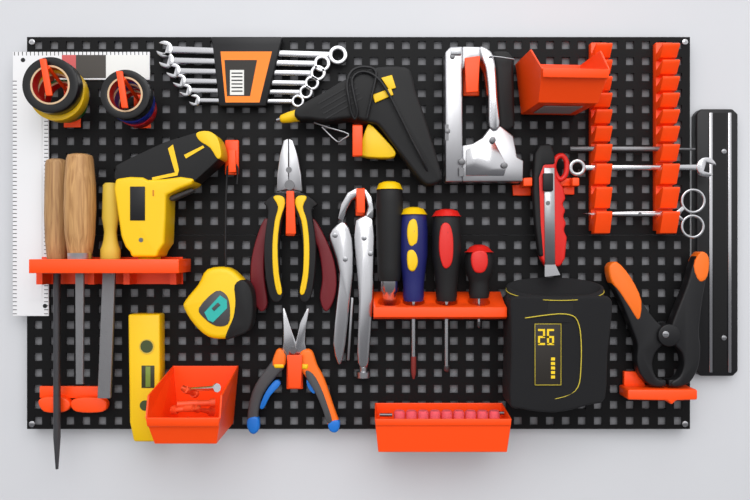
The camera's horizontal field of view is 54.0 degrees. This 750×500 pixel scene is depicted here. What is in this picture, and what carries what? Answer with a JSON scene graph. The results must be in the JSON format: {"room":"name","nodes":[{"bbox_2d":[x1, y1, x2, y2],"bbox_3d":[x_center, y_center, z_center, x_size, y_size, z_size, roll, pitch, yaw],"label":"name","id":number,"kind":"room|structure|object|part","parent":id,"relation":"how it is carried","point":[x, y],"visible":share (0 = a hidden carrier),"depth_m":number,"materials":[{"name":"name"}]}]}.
{"room":"workshop","nodes":[
{"label":"workshop","id":0,"kind":"room"},
{"bbox_2d":[0,0,749,499],"bbox_3d":[0.000,0.000,0.967,3.200,2.400,0.050,0,0,0],"label":"wall","id":1,"kind":"structure","parent":0,"point":[710,459],"depth_m":0.94,"materials":[{"name":"paint"}]},
{"bbox_2d":[27,37,689,428],"bbox_3d":[-0.021,-0.021,0.896,0.829,0.490,0.091,0,0,0],"label":"pegboard","id":2,"kind":"object","parent":1,"relation":"attached to","point":[498,217],"visible":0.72,"depth_m":0.92,"materials":[{"name":"black plastic"}]},
{"bbox_2d":[22,57,82,114],"bbox_3d":[-0.379,-0.193,0.866,0.065,0.065,0.016,0,0,0],"label":"tape","id":3,"kind":"object","parent":2,"relation":"attached to","point":[70,100],"visible":0.98,"depth_m":0.86,"materials":[{"name":"black plastic"}]},
{"bbox_3d":[-0.379,-0.202,0.884,0.004,0.024,0.064,0,0,0],"label":"tape hook arm","id":4,"kind":"part","parent":2,"relation":"part of","materials":[{"name":"orange plastic"}]},
{"bbox_2d":[33,70,88,122],"bbox_3d":[-0.379,-0.187,0.883,0.066,0.066,0.016,0,0,0],"label":"tape","id":5,"kind":"object","parent":2,"relation":"attached to","point":[80,108],"visible":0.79,"depth_m":0.88,"materials":[{"name":"yellow plastic"}]},
{"bbox_2d":[45,80,87,122],"bbox_3d":[-0.379,-0.182,0.900,0.050,0.050,0.016,0,0,0],"label":"tape","id":6,"kind":"object","parent":2,"relation":"attached to","point":[55,85],"visible":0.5,"depth_m":0.90,"materials":[{"name":"green"}]},
{"bbox_3d":[-0.377,-0.178,0.916,0.021,0.051,0.002,0,0,0],"label":"tape hook plate","id":7,"kind":"part","parent":2,"relation":"part of","materials":[{"name":"orange plastic"}]},
{"bbox_2d":[38,386,109,412],"bbox_3d":[-0.374,0.185,0.914,0.087,0.032,0.012,0,0,0],"label":"file holder","id":8,"kind":"object","parent":2,"relation":"attached to","point":[86,400],"visible":0.91,"depth_m":0.91,"materials":[{"name":"orange plastic"}]},
{"bbox_3d":[-0.375,0.177,0.918,0.085,0.015,0.004,0,0,0],"label":"plate","id":9,"kind":"part","parent":8,"relation":"part of","materials":[{"name":"orange plastic"}]},
{"bbox_2d":[13,52,149,315],"bbox_3d":[-0.366,-0.082,0.918,0.171,0.330,0.003,0,0,0],"label":"square","id":10,"kind":"object","parent":2,"relation":"hanging from","point":[30,129],"visible":0.89,"depth_m":0.92,"materials":[{"name":"white metal"}]},
{"bbox_2d":[29,257,190,283],"bbox_3d":[-0.322,0.025,0.888,0.186,0.034,0.059,0,0,0],"label":"shelf","id":11,"kind":"object","parent":2,"relation":"attached to","point":[128,270],"visible":0.94,"depth_m":0.86,"materials":[{"name":"orange plastic"}]},
{"bbox_2d":[44,158,66,468],"bbox_3d":[-0.389,0.078,0.900,0.029,0.379,0.029,0,0,0],"label":"file","id":12,"kind":"object","parent":11,"relation":"in","point":[55,243],"visible":0.76,"depth_m":0.89,"materials":[{"name":"brown wood"}]},
{"bbox_3d":[-0.389,-0.049,0.900,0.029,0.125,0.029,0,0,0],"label":"handle","id":13,"kind":"part","parent":12,"relation":"part of","materials":[{"name":"brown wood"}]},
{"bbox_3d":[-0.389,0.140,0.900,0.009,0.255,0.009,0,0,0],"label":"blade","id":14,"kind":"part","parent":12,"relation":"part of","materials":[{"name":"grey metal"}]},
{"bbox_2d":[63,153,95,383],"bbox_3d":[-0.353,0.023,0.880,0.037,0.275,0.037,0,0,0],"label":"file","id":15,"kind":"object","parent":11,"relation":"in","point":[79,200],"visible":0.9,"depth_m":0.87,"materials":[{"name":"brown wood"}]},
{"bbox_3d":[-0.353,-0.055,0.880,0.037,0.120,0.037,0,0,0],"label":"handle","id":16,"kind":"part","parent":15,"relation":"part of","materials":[{"name":"brown wood"}]},
{"bbox_3d":[-0.353,0.087,0.880,0.010,0.146,0.004,0,0,0],"label":"blade","id":17,"kind":"part","parent":15,"relation":"part of","materials":[{"name":"silver metal"}]},
{"bbox_2d":[97,183,120,397],"bbox_3d":[-0.321,0.049,0.890,0.027,0.260,0.018,0,0,0],"label":"file","id":18,"kind":"object","parent":11,"relation":"in","point":[110,249],"visible":0.8,"depth_m":0.89,"materials":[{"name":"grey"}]},
{"bbox_3d":[-0.324,0.096,0.890,0.022,0.166,0.004,0,0,0],"label":"blade","id":19,"kind":"part","parent":18,"relation":"part of","materials":[{"name":"silver metal"}]},
{"bbox_3d":[-0.320,-0.033,0.890,0.024,0.096,0.018,0,0,0],"label":"handle","id":20,"kind":"part","parent":18,"relation":"part of","materials":[{"name":"yellow plastic"}]},
{"bbox_2d":[114,131,227,258],"bbox_3d":[-0.245,-0.063,0.888,0.127,0.155,0.045,0,0,0],"label":"screwdriver","id":21,"kind":"object","parent":11,"relation":"on","point":[148,184],"visible":0.98,"depth_m":0.87,"materials":[{"name":"plastic"}]},
{"bbox_2d":[130,187,153,220],"bbox_3d":[-0.274,-0.055,0.866,0.028,0.040,0.001,0,0,0],"label":"switch","id":22,"kind":"object","parent":21,"relation":"attached to","point":[141,198],"depth_m":0.87,"materials":[{"name":"black plastic"}]},
{"bbox_2d":[100,70,153,120],"bbox_3d":[-0.291,-0.181,0.866,0.058,0.058,0.016,0,0,0],"label":"tape","id":23,"kind":"object","parent":2,"relation":"attached to","point":[110,84],"visible":0.98,"depth_m":0.86,"materials":[{"name":"black plastic"}]},
{"bbox_3d":[-0.291,-0.191,0.884,0.004,0.020,0.064,0,0,0],"label":"tape hook arm","id":24,"kind":"part","parent":2,"relation":"part of","materials":[{"name":"orange plastic"}]},
{"bbox_2d":[114,81,154,124],"bbox_3d":[-0.291,-0.177,0.883,0.051,0.051,0.016,0,0,0],"label":"tape","id":25,"kind":"object","parent":2,"relation":"attached to","point":[148,115],"visible":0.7,"depth_m":0.88,"materials":[{"name":"blue plastic"}]},
{"bbox_2d":[119,89,156,127],"bbox_3d":[-0.291,-0.173,0.900,0.046,0.046,0.016,0,0,0],"label":"tape","id":26,"kind":"object","parent":2,"relation":"attached to","point":[150,120],"visible":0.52,"depth_m":0.90,"materials":[{"name":"red"}]},
{"bbox_3d":[-0.290,-0.173,0.916,0.021,0.042,0.002,0,0,0],"label":"tape hook plate","id":27,"kind":"part","parent":2,"relation":"part of","materials":[{"name":"orange plastic"}]},
{"bbox_2d":[129,313,164,440],"bbox_3d":[-0.281,0.156,0.907,0.039,0.155,0.025,0,0,0],"label":"spirit level","id":28,"kind":"object","parent":2,"relation":"hanging from","point":[146,330],"visible":0.88,"depth_m":0.90,"materials":[{"name":"yellow plastic"}]},
{"bbox_2d":[145,366,238,443],"bbox_3d":[-0.211,0.180,0.863,0.083,0.072,0.111,0,0,0],"label":"bin","id":29,"kind":"object","parent":2,"relation":"attached to","point":[165,427],"visible":1,"depth_m":0.87,"materials":[{"name":"orange plastic"}]},
{"bbox_2d":[170,385,215,417],"bbox_3d":[-0.216,0.184,0.857,0.059,0.057,0.056,0,0,0],"label":"plug","id":30,"kind":"object","parent":29,"relation":"in","point":[190,405],"visible":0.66,"depth_m":0.86,"materials":[{"name":"orange"}]},
{"bbox_2d":[190,383,220,392],"bbox_3d":[-0.198,0.158,0.846,0.056,0.016,0.010,0,0,42],"label":"screw","id":31,"kind":"object","parent":29,"relation":"in","point":[216,387],"visible":1,"depth_m":0.84,"materials":[{"name":"silver metal"}]},
{"bbox_2d":[183,164,256,339],"bbox_3d":[-0.188,0.000,0.889,0.084,0.214,0.032,0,0,0],"label":"tape measure","id":32,"kind":"object","parent":2,"relation":"hanging from","point":[223,305],"visible":1,"depth_m":0.88,"materials":[{"name":"yellow plastic"}]},
{"bbox_3d":[-0.178,-0.115,0.918,0.018,0.044,0.004,0,0,0],"label":"tape measure hook plate","id":33,"kind":"part","parent":2,"relation":"part of","materials":[{"name":"orange plastic"}]},
{"bbox_2d":[157,37,347,107],"bbox_3d":[-0.152,-0.219,0.911,0.236,0.086,0.017,0,0,0],"label":"wrench","id":34,"kind":"object","parent":2,"relation":"attached to","point":[245,70],"visible":0.98,"depth_m":0.90,"materials":[{"name":"silver metal"}]},
{"bbox_3d":[-0.106,-0.045,0.918,0.012,0.055,0.002,0,0,0],"label":"plier hook plate","id":35,"kind":"part","parent":2,"relation":"part of","materials":[{"name":"orange plastic"}]},
{"bbox_2d":[264,139,317,301],"bbox_3d":[-0.102,-0.036,0.897,0.064,0.198,0.013,0,0,0],"label":"pliers","id":36,"kind":"object","parent":2,"relation":"hanging from","point":[289,177],"visible":1,"depth_m":0.89,"materials":[{"name":"metal"}]},
{"bbox_2d":[247,308,339,433],"bbox_3d":[-0.100,0.148,0.902,0.114,0.154,0.012,0,0,0],"label":"pliers","id":37,"kind":"object","parent":2,"relation":"hanging from","point":[316,383],"visible":1,"depth_m":0.90,"materials":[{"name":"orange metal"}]},
{"bbox_2d":[250,190,336,311],"bbox_3d":[-0.101,-0.007,0.912,0.107,0.166,0.010,0,0,0],"label":"pliers","id":38,"kind":"object","parent":2,"relation":"hanging from","point":[257,273],"visible":0.77,"depth_m":0.91,"materials":[{"name":"red"}]},
{"bbox_3d":[-0.100,0.154,0.918,0.021,0.039,0.003,0,0,0],"label":"long nose hook plate","id":39,"kind":"part","parent":2,"relation":"part of","materials":[{"name":"orange plastic"}]},
{"bbox_2d":[329,188,375,378],"bbox_3d":[-0.028,0.041,0.906,0.057,0.234,0.017,0,0,0],"label":"pliers","id":40,"kind":"object","parent":2,"relation":"hanging from","point":[340,236],"visible":1,"depth_m":0.90,"materials":[{"name":"silver metal"}]},
{"bbox_3d":[-0.041,0.053,0.906,0.029,0.175,0.010,0,0,0],"label":"handle lever","id":41,"kind":"part","parent":40,"relation":"part of","materials":[{"name":"silver metal"}]},
{"bbox_3d":[-0.030,0.097,0.906,0.008,0.078,0.006,0,0,0],"label":"release lever","id":42,"kind":"part","parent":40,"relation":"part of","materials":[{"name":"metal"}]},
{"bbox_3d":[-0.021,-0.143,0.931,0.829,0.247,0.022,0,0,0],"label":"panel","id":43,"kind":"part","parent":2,"relation":"part of","materials":[{"name":"black plastic"}]},
{"bbox_3d":[-0.021,0.103,0.931,0.829,0.242,0.022,0,0,0],"label":"panel","id":44,"kind":"part","parent":2,"relation":"part of","materials":[{"name":"black plastic"}]},
{"bbox_2d":[276,66,441,186],"bbox_3d":[-0.020,-0.148,0.889,0.200,0.142,0.042,0,0,0],"label":"gun","id":45,"kind":"object","parent":2,"relation":"hanging from","point":[385,99],"visible":1,"depth_m":0.88,"materials":[{"name":"black plastic"}]},
{"bbox_3d":[0.017,-0.149,0.880,0.104,0.140,0.023,0,0,0],"label":"power cord","id":46,"kind":"part","parent":45,"relation":"part of","materials":[{"name":"black plastic"}]},
{"bbox_3d":[-0.018,-0.060,0.918,0.012,0.035,0.003,0,0,0],"label":"locking plier hook plate","id":47,"kind":"part","parent":2,"relation":"part of","materials":[{"name":"orange plastic"}]},
{"bbox_2d":[374,292,506,318],"bbox_3d":[0.077,0.067,0.897,0.158,0.030,0.046,0,0,0],"label":"rack","id":48,"kind":"object","parent":2,"relation":"attached to","point":[464,307],"visible":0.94,"depth_m":0.88,"materials":[{"name":"orange plastic"}]},
{"bbox_2d":[376,181,402,305],"bbox_3d":[0.018,-0.001,0.894,0.033,0.163,0.033,0,0,0],"label":"chisel","id":49,"kind":"object","parent":48,"relation":"in","point":[389,197],"visible":0.97,"depth_m":0.88,"materials":[{"name":"black plastic"}]},
{"bbox_2d":[401,207,427,378],"bbox_3d":[0.047,0.052,0.894,0.035,0.209,0.035,0,0,0],"label":"screwdriver","id":50,"kind":"object","parent":48,"relation":"in","point":[414,230],"visible":1,"depth_m":0.88,"materials":[{"name":"blue plastic"}]},
{"bbox_3d":[0.047,0.005,0.894,0.034,0.114,0.034,0,0,0],"label":"handle","id":51,"kind":"part","parent":50,"relation":"part of","materials":[{"name":"blue plastic"}]},
{"bbox_2d":[431,209,461,371],"bbox_3d":[0.087,0.049,0.894,0.037,0.198,0.037,0,0,0],"label":"screwdriver","id":52,"kind":"object","parent":48,"relation":"in","point":[446,224],"visible":1,"depth_m":0.88,"materials":[{"name":"plastic"}]},
{"bbox_3d":[0.087,0.006,0.894,0.036,0.111,0.036,0,0,0],"label":"handle","id":53,"kind":"part","parent":52,"relation":"part of","materials":[{"name":"black plastic"}]},
{"bbox_2d":[465,245,493,327],"bbox_3d":[0.126,0.044,0.894,0.036,0.101,0.036,0,0,0],"label":"screwdriver","id":54,"kind":"object","parent":48,"relation":"in","point":[479,261],"visible":1,"depth_m":0.88,"materials":[{"name":"plastic"}]},
{"bbox_3d":[0.126,0.026,0.894,0.035,0.064,0.035,0,0,0],"label":"handle","id":55,"kind":"part","parent":54,"relation":"part of","materials":[{"name":"plastic"}]},
{"bbox_2d":[375,403,511,451],"bbox_3d":[0.080,0.214,0.887,0.159,0.047,0.063,0,0,0],"label":"tray","id":56,"kind":"object","parent":2,"relation":"attached to","point":[393,435],"visible":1,"depth_m":0.86,"materials":[{"name":"orange plastic"}]},
{"bbox_3d":[0.120,-0.214,0.918,0.020,0.045,0.004,0,0,0],"label":"staple gun hook plate","id":57,"kind":"part","parent":2,"relation":"part of","materials":[{"name":"orange plastic"}]},
{"bbox_2d":[444,47,522,183],"bbox_3d":[0.131,-0.164,0.894,0.094,0.163,0.031,0,0,0],"label":"gun","id":58,"kind":"object","parent":2,"relation":"hanging from","point":[493,158],"visible":0.99,"depth_m":0.89,"materials":[{"name":"metal"}]},
{"bbox_3d":[0.095,-0.164,0.898,0.021,0.163,0.024,0,0,0],"label":"frame","id":59,"kind":"part","parent":58,"relation":"part of","materials":[{"name":"metal"}]},
{"bbox_3d":[0.119,-0.232,0.898,0.028,0.027,0.024,0,0,0],"label":"frame","id":60,"kind":"part","parent":58,"relation":"part of","materials":[{"name":"metal"}]},
{"bbox_3d":[0.134,-0.112,0.884,0.049,0.045,0.002,0,0,0],"label":"plate","id":61,"kind":"part","parent":58,"relation":"part of","materials":[{"name":"silver metal"}]},
{"bbox_3d":[0.138,-0.194,0.894,0.025,0.102,0.025,0,0,0],"label":"lever","id":62,"kind":"part","parent":58,"relation":"part of","materials":[{"name":"silver metal"}]},
{"bbox_3d":[0.142,-0.115,0.897,0.073,0.067,0.024,0,0,0],"label":"frame","id":63,"kind":"part","parent":58,"relation":"part of","materials":[{"name":"metal"}]},
{"bbox_3d":[0.152,-0.230,0.881,0.030,0.005,0.004,0,0,0],"label":"pusher rod","id":64,"kind":"part","parent":58,"relation":"part of","materials":[{"name":"metal"}]},
{"bbox_2d":[531,144,568,276],"bbox_3d":[0.215,-0.048,0.898,0.046,0.161,0.019,0,0,0],"label":"utility knife","id":65,"kind":"object","parent":2,"relation":"hanging from","point":[548,196],"visible":1,"depth_m":0.89,"materials":[{"name":"red plastic"}]},
{"bbox_3d":[0.216,0.025,0.894,0.019,0.016,0.001,0,0,0],"label":"blade","id":66,"kind":"part","parent":65,"relation":"part of","materials":[{"name":"silver metal"}]},
{"bbox_3d":[0.213,-0.054,0.901,0.041,0.149,0.014,0,0,0],"label":"handle red","id":67,"kind":"part","parent":65,"relation":"part of","materials":[{"name":"red plastic"}]},
{"bbox_2d":[502,277,611,411],"bbox_3d":[0.218,0.112,0.888,0.121,0.157,0.057,0,0,0],"label":"detector","id":68,"kind":"object","parent":2,"relation":"hanging from","point":[556,331],"visible":1,"depth_m":0.86,"materials":[{"name":"black plastic"}]},
{"bbox_2d":[515,49,609,114],"bbox_3d":[0.219,-0.199,0.864,0.084,0.064,0.103,0,0,-4],"label":"bin","id":69,"kind":"object","parent":2,"relation":"attached to","point":[544,89],"visible":1,"depth_m":0.84,"materials":[{"name":"orange plastic"}]},
{"bbox_2d":[589,43,612,233],"bbox_3d":[0.277,-0.138,0.903,0.019,0.237,0.033,0,0,0],"label":"rack","id":70,"kind":"object","parent":2,"relation":"attached to","point":[600,195],"visible":0.77,"depth_m":0.89,"materials":[{"name":"orange plastic"}]},
{"bbox_2d":[570,146,694,150],"bbox_3d":[0.317,-0.124,0.906,0.154,0.006,0.003,0,0,0],"label":"file","id":71,"kind":"object","parent":70,"relation":"on","point":[572,148],"visible":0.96,"depth_m":0.90,"materials":[{"name":"metal"}]},
{"bbox_2d":[569,157,715,176],"bbox_3d":[0.329,-0.102,0.905,0.181,0.024,0.005,0,0,0],"label":"wrench","id":72,"kind":"object","parent":70,"relation":"on","point":[699,167],"visible":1,"depth_m":0.90,"materials":[{"name":"silver metal"}]},
{"bbox_2d":[583,189,705,238],"bbox_3d":[0.332,-0.045,0.905,0.150,0.062,0.005,0,0,0],"label":"scissors","id":73,"kind":"object","parent":70,"relation":"on","point":[624,213],"visible":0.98,"depth_m":0.90,"materials":[{"name":"silver metal"}]},
{"bbox_3d":[0.319,-0.048,0.907,0.125,0.012,0.002,0,0,0],"label":"blade","id":74,"kind":"part","parent":73,"relation":"part of","materials":[{"name":"silver metal"}]},
{"bbox_3d":[0.320,-0.041,0.904,0.120,0.012,0.002,0,0,0],"label":"blade","id":75,"kind":"part","parent":73,"relation":"part of","materials":[{"name":"silver metal"}]},
{"bbox_2d":[619,371,696,403],"bbox_3d":[0.346,0.168,0.903,0.084,0.035,0.034,0,0,0],"label":"holder","id":76,"kind":"object","parent":2,"relation":"attached to","point":[633,387],"visible":0.92,"depth_m":0.89,"materials":[{"name":"orange plastic"}]},
{"bbox_3d":[0.322,0.161,0.916,0.027,0.020,0.007,0,0,0],"label":"plate","id":77,"kind":"part","parent":76,"relation":"part of","materials":[{"name":"orange plastic"}]},
{"bbox_2d":[604,252,708,386],"bbox_3d":[0.344,0.084,0.900,0.120,0.165,0.026,0,0,0],"label":"clamp","id":78,"kind":"object","parent":76,"relation":"on","point":[681,330],"visible":1,"depth_m":0.89,"materials":[{"name":"black plastic"}]},
{"bbox_3d":[0.320,0.091,0.902,0.070,0.152,0.019,0,0,0],"label":"arm","id":79,"kind":"part","parent":78,"relation":"part of","materials":[{"name":"black plastic"}]},
{"bbox_3d":[0.381,0.084,0.899,0.045,0.163,0.019,0,0,0],"label":"arm","id":80,"kind":"part","parent":78,"relation":"part of","materials":[{"name":"black plastic"}]},
{"bbox_2d":[653,43,679,233],"bbox_3d":[0.357,-0.138,0.903,0.021,0.237,0.033,0,0,0],"label":"rack","id":81,"kind":"object","parent":2,"relation":"attached to","point":[665,65],"visible":1,"depth_m":0.89,"materials":[{"name":"orange plastic"}]},
{"bbox_2d":[692,109,737,375],"bbox_3d":[0.431,-0.009,0.933,0.052,0.336,0.018,0,0,0],"label":"bar","id":82,"kind":"object","parent":1,"relation":"attached to","point":[714,131],"visible":0.98,"depth_m":0.93,"materials":[{"name":"black metal"}]}
]}

